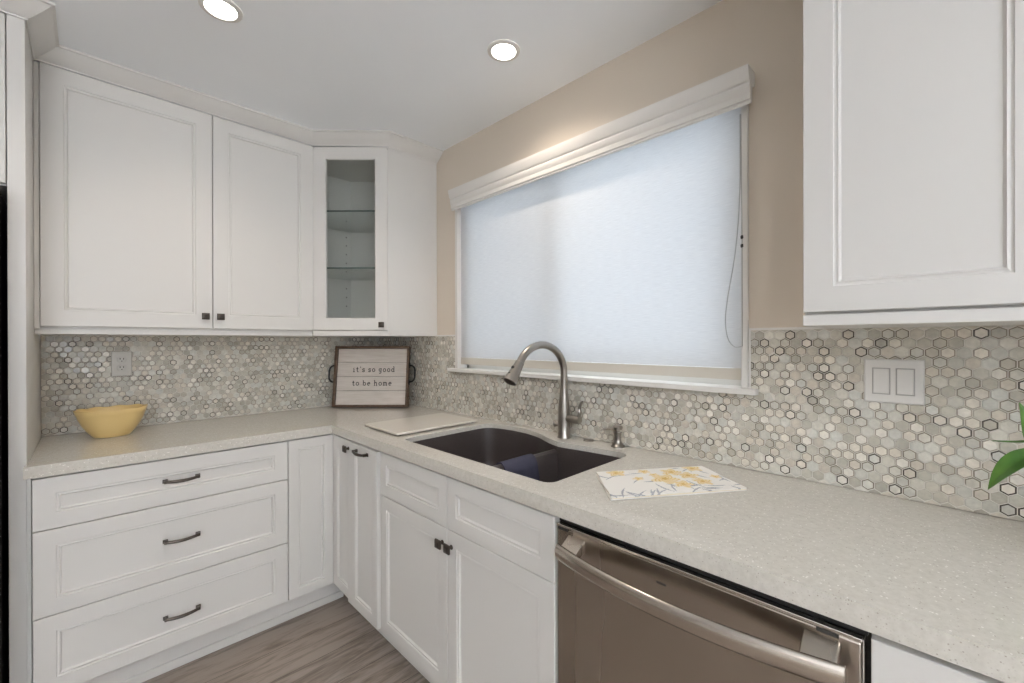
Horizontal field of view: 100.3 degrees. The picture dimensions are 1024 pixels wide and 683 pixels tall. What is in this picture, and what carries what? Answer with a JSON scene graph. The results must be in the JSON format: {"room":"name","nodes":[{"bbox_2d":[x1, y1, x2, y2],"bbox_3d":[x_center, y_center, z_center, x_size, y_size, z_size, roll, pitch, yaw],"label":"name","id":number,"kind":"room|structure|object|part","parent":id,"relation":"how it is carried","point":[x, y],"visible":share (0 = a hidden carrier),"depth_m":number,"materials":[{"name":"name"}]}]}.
{"room":"kitchen","nodes":[
{"label":"kitchen","id":0,"kind":"room"},
{"bbox_2d":[142,594,429,682],"bbox_3d":[-0.600,1.345,-0.480,4.500,0.050,5.300,0,0,-45],"label":"floor","id":1,"kind":"structure","parent":0,"point":[332,642],"depth_m":1.78,"materials":[{"name":"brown wood"}]},
{"bbox_2d":[0,194,8,682],"bbox_3d":[-2.119,0.408,1.214,0.905,1.785,0.735,0,0,-45],"label":"refrigerator","id":2,"kind":"object","parent":1,"relation":"on","point":[4,508],"visible":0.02,"depth_m":1.42,"materials":[{"name":"black metal"}]},
{"bbox_2d":[0,12,6,203],"bbox_3d":[-2.177,-0.812,1.266,0.933,0.606,0.600,0,0,-45],"label":"upper cabinet","id":3,"kind":"object","parent":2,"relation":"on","point":[3,30],"visible":0.35,"depth_m":1.38,"materials":[{"name":"paint"}]},
{"bbox_2d":[6,14,40,682],"bbox_3d":[-1.829,0.101,1.610,0.040,2.436,0.602,0,0,-45],"label":"end panel","id":4,"kind":"object","parent":1,"relation":"on","point":[24,346],"visible":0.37,"depth_m":1.40,"materials":[{"name":"paint"}]},
{"bbox_2d":[27,440,343,682],"bbox_3d":[-1.403,0.881,1.980,1.081,0.874,0.652,0,0,-45],"label":"base cabinet","id":5,"kind":"object","parent":1,"relation":"on","point":[140,572],"visible":0.97,"depth_m":1.63,"materials":[{"name":"paint"}]},
{"bbox_3d":[-1.303,0.537,1.679,0.776,0.172,0.020,0,0,-45],"label":"drawer","id":6,"kind":"part","parent":5,"relation":"part of","materials":[{"name":"paint"}]},
{"bbox_3d":[-1.302,0.768,1.679,0.776,0.286,0.020,0,0,-45],"label":"drawer","id":7,"kind":"part","parent":5,"relation":"part of","materials":[{"name":"paint"}]},
{"bbox_3d":[-1.302,1.047,1.680,0.776,0.264,0.020,0,0,-45],"label":"drawer","id":8,"kind":"part","parent":5,"relation":"part of","materials":[{"name":"paint"}]},
{"bbox_3d":[-1.282,0.533,1.663,0.118,0.017,0.032,0,0,-45],"label":"pull handle","id":9,"kind":"part","parent":5,"relation":"part of","materials":[{"name":"grey metal"}]},
{"bbox_3d":[-1.282,0.764,1.663,0.118,0.017,0.032,0,0,-45],"label":"pull handle","id":10,"kind":"part","parent":5,"relation":"part of","materials":[{"name":"grey metal"}]},
{"bbox_3d":[-1.281,1.057,1.664,0.118,0.017,0.032,0,0,-45],"label":"pull handle","id":11,"kind":"part","parent":5,"relation":"part of","materials":[{"name":"grey metal"}]},
{"bbox_2d":[286,433,353,600],"bbox_3d":[-0.867,0.810,2.380,0.824,0.737,0.839,0,0,-45],"label":"base cabinet","id":12,"kind":"object","parent":1,"relation":"on","point":[319,526],"visible":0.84,"depth_m":2.02,"materials":[{"name":"paint"}]},
{"bbox_3d":[-0.953,0.814,2.026,0.202,0.728,0.020,0,0,-45],"label":"door","id":13,"kind":"part","parent":12,"relation":"part of","materials":[{"name":"paint"}]},
{"bbox_3d":[-0.792,0.813,2.018,0.020,0.728,0.218,0,0,-44],"label":"door","id":14,"kind":"part","parent":12,"relation":"part of","materials":[{"name":"paint"}]},
{"bbox_3d":[-0.758,0.484,1.946,0.028,0.030,0.030,0,0,-44],"label":"knob","id":15,"kind":"part","parent":12,"relation":"part of","materials":[{"name":"grey metal"}]},
{"bbox_2d":[23,404,1023,682],"bbox_3d":[-0.246,0.422,1.195,1.632,0.039,3.420,0,0,-45],"label":"countertop","id":16,"kind":"structure","parent":12,"relation":"on","point":[945,583],"depth_m":0.94,"materials":[{"name":"stone"}]},
{"bbox_2d":[73,404,147,437],"bbox_3d":[-1.734,0.342,1.854,0.187,0.124,0.240,0,0,37],"label":"bowl","id":17,"kind":"object","parent":16,"relation":"on","point":[117,420],"visible":1,"depth_m":1.81,"materials":[{"name":"yellow ceramic"}]},
{"bbox_2d":[328,346,415,406],"bbox_3d":[-0.873,0.211,2.660,0.545,0.378,0.100,0,0,0],"label":"tray","id":18,"kind":"object","parent":16,"relation":"on","point":[364,376],"visible":1,"depth_m":2.66,"materials":[{"name":"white wood"}]},
{"bbox_3d":[-1.123,0.195,2.665,0.043,0.136,0.022,0,-9,0],"label":"handle","id":19,"kind":"part","parent":18,"relation":"part of","materials":[{"name":"black metal"}]},
{"bbox_3d":[-0.622,0.194,2.663,0.043,0.136,0.022,0,-9,0],"label":"handle","id":20,"kind":"part","parent":18,"relation":"part of","materials":[{"name":"black metal"}]},
{"bbox_2d":[365,413,477,435],"bbox_3d":[-0.436,0.394,2.086,0.451,0.015,0.306,0,0,-45],"label":"cutting board","id":21,"kind":"object","parent":16,"relation":"on","point":[402,426],"visible":1,"depth_m":2.04,"materials":[{"name":"white plastic"}]},
{"bbox_2d":[414,428,619,482],"bbox_3d":[0.004,0.526,1.680,0.561,0.208,0.859,0,0,-45],"label":"sink","id":22,"kind":"object","parent":16,"relation":"in","point":[488,446],"visible":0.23,"depth_m":1.95,"materials":[{"name":"brown stone"}]},
{"bbox_2d":[496,454,539,480],"bbox_3d":[0.020,0.527,1.588,0.176,0.200,0.087,0,0,-45],"label":"dishcloth","id":23,"kind":"object","parent":22,"relation":"on","point":[525,465],"visible":0.33,"depth_m":1.58,"materials":[{"name":"grey fabric"}]},
{"bbox_2d":[503,341,582,438],"bbox_3d":[0.124,0.198,1.679,0.371,0.406,0.152,0,0,-45],"label":"faucet","id":24,"kind":"object","parent":16,"relation":"on","point":[511,378],"visible":1,"depth_m":1.77,"materials":[{"name":"silver metal"}]},
{"bbox_3d":[0.126,0.100,1.712,0.295,0.211,0.031,0,0,-45],"label":"spout","id":25,"kind":"part","parent":24,"relation":"part of","materials":[{"name":"silver metal"}]},
{"bbox_3d":[0.277,0.274,1.746,0.021,0.075,0.031,0,0,-45],"label":"lever","id":26,"kind":"part","parent":24,"relation":"part of","materials":[{"name":"silver metal"}]},
{"bbox_2d":[583,438,593,441],"bbox_3d":[0.313,0.396,1.742,0.045,0.007,0.045,0,0,-45],"label":"cover","id":27,"kind":"object","parent":16,"relation":"on","point":[585,439],"visible":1,"depth_m":1.73,"materials":[{"name":"silver metal"}]},
{"bbox_2d":[600,425,624,447],"bbox_3d":[0.384,0.359,1.644,0.099,0.083,0.054,0,0,1],"label":"soap dispenser","id":28,"kind":"object","parent":16,"relation":"on","point":[617,443],"visible":1,"depth_m":1.63,"materials":[{"name":"silver metal"}]},
{"bbox_2d":[596,466,746,499],"bbox_3d":[0.427,0.394,1.218,0.395,0.011,0.210,0,0,-10],"label":"dish towel","id":29,"kind":"object","parent":16,"relation":"on","point":[693,480],"visible":1,"depth_m":1.19,"materials":[{"name":"fabric"}]},
{"bbox_2d":[988,402,1023,489],"bbox_3d":[1.066,0.220,0.684,0.228,0.359,0.346,0,0,1],"label":"potted plant","id":30,"kind":"object","parent":16,"relation":"on","point":[1011,462],"visible":1,"depth_m":0.84,"materials":[{"name":"green plant"}]},
{"bbox_2d":[348,442,398,650],"bbox_3d":[-0.515,0.878,2.137,0.665,0.874,0.504,0,0,-45],"label":"base cabinet","id":31,"kind":"object","parent":1,"relation":"on","point":[365,499],"visible":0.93,"depth_m":1.83,"materials":[{"name":"paint"}]},
{"bbox_3d":[-0.656,0.476,1.829,0.032,0.017,0.116,0,0,-45],"label":"pull handle","id":32,"kind":"part","parent":31,"relation":"part of","materials":[{"name":"grey metal"}]},
{"bbox_3d":[-0.633,0.813,1.843,0.020,0.728,0.248,0,0,-45],"label":"door","id":33,"kind":"part","parent":31,"relation":"part of","materials":[{"name":"paint"}]},
{"bbox_2d":[380,452,559,682],"bbox_3d":[-0.005,0.878,1.635,0.648,0.874,0.924,0,0,-45],"label":"base cabinet","id":34,"kind":"object","parent":1,"relation":"on","point":[469,573],"visible":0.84,"depth_m":1.36,"materials":[{"name":"paint"}]},
{"bbox_3d":[-0.371,0.900,1.598,0.020,0.554,0.456,0,0,-45],"label":"door","id":35,"kind":"part","parent":34,"relation":"part of","materials":[{"name":"paint"}]},
{"bbox_3d":[-0.372,0.535,1.598,0.020,0.172,0.456,0,0,-45],"label":"false drawer","id":36,"kind":"part","parent":34,"relation":"part of","materials":[{"name":"paint"}]},
{"bbox_3d":[-0.244,0.675,1.436,0.028,0.030,0.030,0,0,-45],"label":"knob","id":37,"kind":"part","parent":34,"relation":"part of","materials":[{"name":"grey metal"}]},
{"bbox_3d":[-0.209,0.675,1.400,0.028,0.030,0.030,0,0,-45],"label":"knob","id":38,"kind":"part","parent":34,"relation":"part of","materials":[{"name":"grey metal"}]},
{"bbox_3d":[-0.046,0.900,1.270,0.020,0.554,0.462,0,0,-45],"label":"door","id":39,"kind":"part","parent":34,"relation":"part of","materials":[{"name":"paint"}]},
{"bbox_3d":[-0.047,0.534,1.270,0.020,0.172,0.462,0,0,-45],"label":"false drawer","id":40,"kind":"part","parent":34,"relation":"part of","materials":[{"name":"paint"}]},
{"bbox_2d":[555,518,871,682],"bbox_3d":[0.514,0.828,1.060,0.680,0.774,0.621,0,0,-45],"label":"dishwasher","id":41,"kind":"object","parent":1,"relation":"on","point":[628,613],"visible":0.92,"depth_m":0.86,"materials":[{"name":"silver metal"}]},
{"bbox_2d":[867,632,871,682],"bbox_3d":[0.554,0.831,1.100,0.568,0.768,0.621,0,0,-45],"label":"tub","id":42,"kind":"object","parent":41,"relation":"in","point":[869,636],"depth_m":0.68,"materials":[{"name":"black plastic"}]},
{"bbox_2d":[871,633,1004,682],"bbox_3d":[1.033,0.877,0.609,0.620,0.874,0.746,0,0,-45],"label":"base cabinet","id":43,"kind":"object","parent":1,"relation":"on","point":[891,661],"visible":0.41,"depth_m":0.62,"materials":[{"name":"paint"}]},
{"bbox_2d":[35,0,721,150],"bbox_3d":[-0.606,-1.142,-0.484,4.500,0.050,5.300,0,0,-45],"label":"ceiling","id":44,"kind":"structure","parent":0,"point":[423,71],"depth_m":1.63,"materials":[{"name":"paint"}]},
{"bbox_2d":[198,0,242,22],"bbox_3d":[-0.974,-1.115,1.430,0.126,0.008,0.126,0,0,-45],"label":"recessed light","id":45,"kind":"object","parent":44,"relation":"in","point":[228,11],"visible":1,"depth_m":1.43,"materials":[{"name":"white paint"}]},
{"bbox_2d":[487,39,519,61],"bbox_3d":[-0.032,-1.118,1.642,0.126,0.008,0.126,0,0,-45],"label":"recessed light","id":46,"kind":"object","parent":44,"relation":"in","point":[501,50],"visible":1,"depth_m":1.64,"materials":[{"name":"white paint"}]},
{"bbox_2d":[437,0,807,334],"bbox_3d":[1.037,0.095,1.145,0.120,2.437,5.300,0,0,-45],"label":"wall","id":47,"kind":"structure","parent":0,"point":[729,35],"depth_m":1.39,"materials":[{"name":"beige paint"}]},
{"bbox_2d":[0,0,443,163],"bbox_3d":[-1.445,-1.091,1.710,2.599,0.055,0.346,0,0,-45],"label":"crown molding","id":48,"kind":"structure","parent":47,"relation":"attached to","point":[39,16],"depth_m":1.86,"materials":[{"name":"paint"}]},
{"bbox_2d":[448,64,754,210],"bbox_3d":[0.200,-0.779,1.831,0.064,0.107,1.500,0,0,-45],"label":"window valance","id":49,"kind":"object","parent":47,"relation":"attached to","point":[731,90],"visible":1,"depth_m":1.59,"materials":[{"name":"white paint"}]},
{"bbox_2d":[461,107,742,379],"bbox_3d":[0.221,-0.363,1.873,0.071,0.968,1.476,0,0,-45],"label":"roller shade","id":50,"kind":"object","parent":47,"relation":"attached to","point":[631,257],"visible":0.85,"depth_m":1.69,"materials":[{"name":"fabric"}]},
{"bbox_3d":[0.699,-0.347,1.347,0.007,0.728,0.051,0,0,-45],"label":"cord","id":51,"kind":"part","parent":50,"relation":"part of","materials":[{"name":"grey plastic"}]},
{"bbox_2d":[455,104,748,387],"bbox_3d":[0.234,-0.361,1.898,0.072,1.009,1.504,0,0,-45],"label":"trim","id":52,"kind":"structure","parent":47,"relation":"attached to","point":[744,109],"depth_m":1.35,"materials":[{"name":"white paint"}]},
{"bbox_2d":[447,368,757,395],"bbox_3d":[0.220,0.154,1.900,0.092,0.019,1.582,0,0,-45],"label":"trim","id":53,"kind":"structure","parent":47,"relation":"attached to","point":[717,388],"depth_m":1.62,"materials":[{"name":"white paint"}]},
{"bbox_2d":[467,361,740,385],"bbox_3d":[0.281,-0.349,1.945,0.060,0.995,1.470,0,0,-45],"label":"window","id":54,"kind":"structure","parent":47,"relation":"in","point":[570,372],"depth_m":1.71,"materials":[{"name":"white paint"}]},
{"bbox_2d":[436,327,825,387],"bbox_3d":[0.221,0.050,1.874,0.010,0.189,1.902,0,0,-45],"label":"trim","id":55,"kind":"structure","parent":47,"relation":"attached to","point":[781,328],"depth_m":1.33,"materials":[{"name":"white paint"}]},
{"bbox_2d":[803,0,1023,328],"bbox_3d":[1.046,-0.554,0.796,0.354,1.032,0.792,0,0,-45],"label":"upper cabinet","id":56,"kind":"object","parent":47,"relation":"attached to","point":[913,110],"visible":1,"depth_m":0.85,"materials":[{"name":"paint"}]},
{"bbox_3d":[-2.469,0.103,1.484,4.620,2.437,0.120,0,0,-45],"label":"wall","id":57,"kind":"structure","parent":0,"visible":0},
{"bbox_2d":[33,61,312,336],"bbox_3d":[-1.543,-0.550,2.067,1.013,1.032,0.354,0,0,-45],"label":"upper cabinet","id":58,"kind":"object","parent":57,"relation":"attached to","point":[153,216],"visible":1,"depth_m":1.87,"materials":[{"name":"paint"}]},
{"bbox_3d":[-1.601,-0.563,1.814,0.542,0.998,0.020,0,0,-45],"label":"door","id":59,"kind":"part","parent":58,"relation":"part of","materials":[{"name":"paint"}]},
{"bbox_3d":[-1.411,-0.121,1.968,0.030,0.030,0.028,0,0,-45],"label":"knob","id":60,"kind":"part","parent":58,"relation":"part of","materials":[{"name":"grey metal"}]},
{"bbox_3d":[-1.370,-0.121,2.010,0.030,0.030,0.028,0,0,-45],"label":"knob","id":61,"kind":"part","parent":58,"relation":"part of","materials":[{"name":"grey metal"}]},
{"bbox_3d":[-1.246,-0.565,2.166,0.450,0.998,0.020,0,0,-45],"label":"door","id":62,"kind":"part","parent":58,"relation":"part of","materials":[{"name":"paint"}]},
{"bbox_2d":[41,335,386,436],"bbox_3d":[-1.446,0.183,2.408,1.626,0.437,0.009,0,0,-45],"label":"backsplash","id":63,"kind":"structure","parent":57,"relation":"attached to","point":[179,378],"depth_m":2.18,"materials":[{"name":"tile"}]},
{"bbox_2d":[111,351,131,376],"bbox_3d":[-1.836,0.100,2.011,0.073,0.117,0.008,0,0,-45],"label":"wall outlet","id":64,"kind":"object","parent":63,"relation":"attached to","point":[121,361],"visible":1,"depth_m":2.01,"materials":[{"name":"grey plastic"}]},
{"bbox_2d":[117,365,126,370],"bbox_3d":[-1.834,0.119,2.009,0.034,0.025,0.002,0,0,-45],"label":"receptacle","id":65,"kind":"object","parent":64,"relation":"attached to","point":[119,367],"depth_m":2.01,"materials":[{"name":"grey plastic"}]},
{"bbox_2d":[117,357,126,361],"bbox_3d":[-1.834,0.080,2.009,0.034,0.025,0.002,0,0,-45],"label":"receptacle","id":66,"kind":"object","parent":64,"relation":"attached to","point":[119,359],"depth_m":2.01,"materials":[{"name":"grey plastic"}]},
{"bbox_2d":[296,147,436,336],"bbox_3d":[-0.877,-0.552,2.551,0.612,1.032,0.607,0,0,-45],"label":"upper cabinet","id":67,"kind":"object","parent":57,"relation":"attached to","point":[375,208],"visible":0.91,"depth_m":2.44,"materials":[{"name":"paint"}]},
{"bbox_3d":[-0.878,-0.050,2.339,0.407,0.028,0.018,0,0,-1],"label":"light rail","id":68,"kind":"part","parent":67,"relation":"part of","materials":[{"name":"paint"}]},
{"bbox_3d":[-0.881,-0.566,2.337,0.401,0.998,0.020,0,0,-1],"label":"door","id":69,"kind":"part","parent":67,"relation":"part of","materials":[{"name":"paint"}]},
{"bbox_2d":[327,210,374,211],"bbox_3d":[-0.879,-0.719,2.557,0.578,0.008,0.569,0,0,-45],"label":"glass shelf","id":70,"kind":"object","parent":67,"relation":"attached to","point":[327,210],"depth_m":2.34,"materials":[{"name":"grey"}]},
{"bbox_2d":[327,267,374,268],"bbox_3d":[-0.878,-0.408,2.558,0.578,0.008,0.569,0,0,-45],"label":"glass shelf","id":71,"kind":"object","parent":67,"relation":"attached to","point":[327,267],"depth_m":2.34,"materials":[{"name":"grey"}]},
{"bbox_3d":[-0.707,-0.096,2.316,0.030,0.030,0.028,0,0,-1],"label":"knob","id":72,"kind":"part","parent":67,"relation":"part of","materials":[{"name":"grey metal"}]},
{"bbox_2d":[386,325,1023,521],"bbox_3d":[0.357,0.180,1.738,0.009,0.437,3.500,0,0,-45],"label":"backsplash","id":73,"kind":"structure","parent":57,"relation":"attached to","point":[809,418],"depth_m":1.20,"materials":[{"name":"tile"}]},
{"bbox_2d":[864,359,924,405],"bbox_3d":[0.979,0.100,1.098,0.012,0.114,0.117,0,0,-45],"label":"light switch","id":74,"kind":"object","parent":73,"relation":"attached to","point":[895,381],"visible":1,"depth_m":1.10,"materials":[{"name":"white plastic"}]},
{"bbox_3d":[0.963,0.100,1.115,0.001,0.069,0.036,0,0,-45],"label":"rocker frame","id":75,"kind":"part","parent":74,"relation":"part of","materials":[{"name":"grey plastic"}]},
{"bbox_3d":[0.995,0.100,1.082,0.001,0.069,0.036,0,0,-45],"label":"rocker frame","id":76,"kind":"part","parent":74,"relation":"part of","materials":[{"name":"grey plastic"}]}
]}

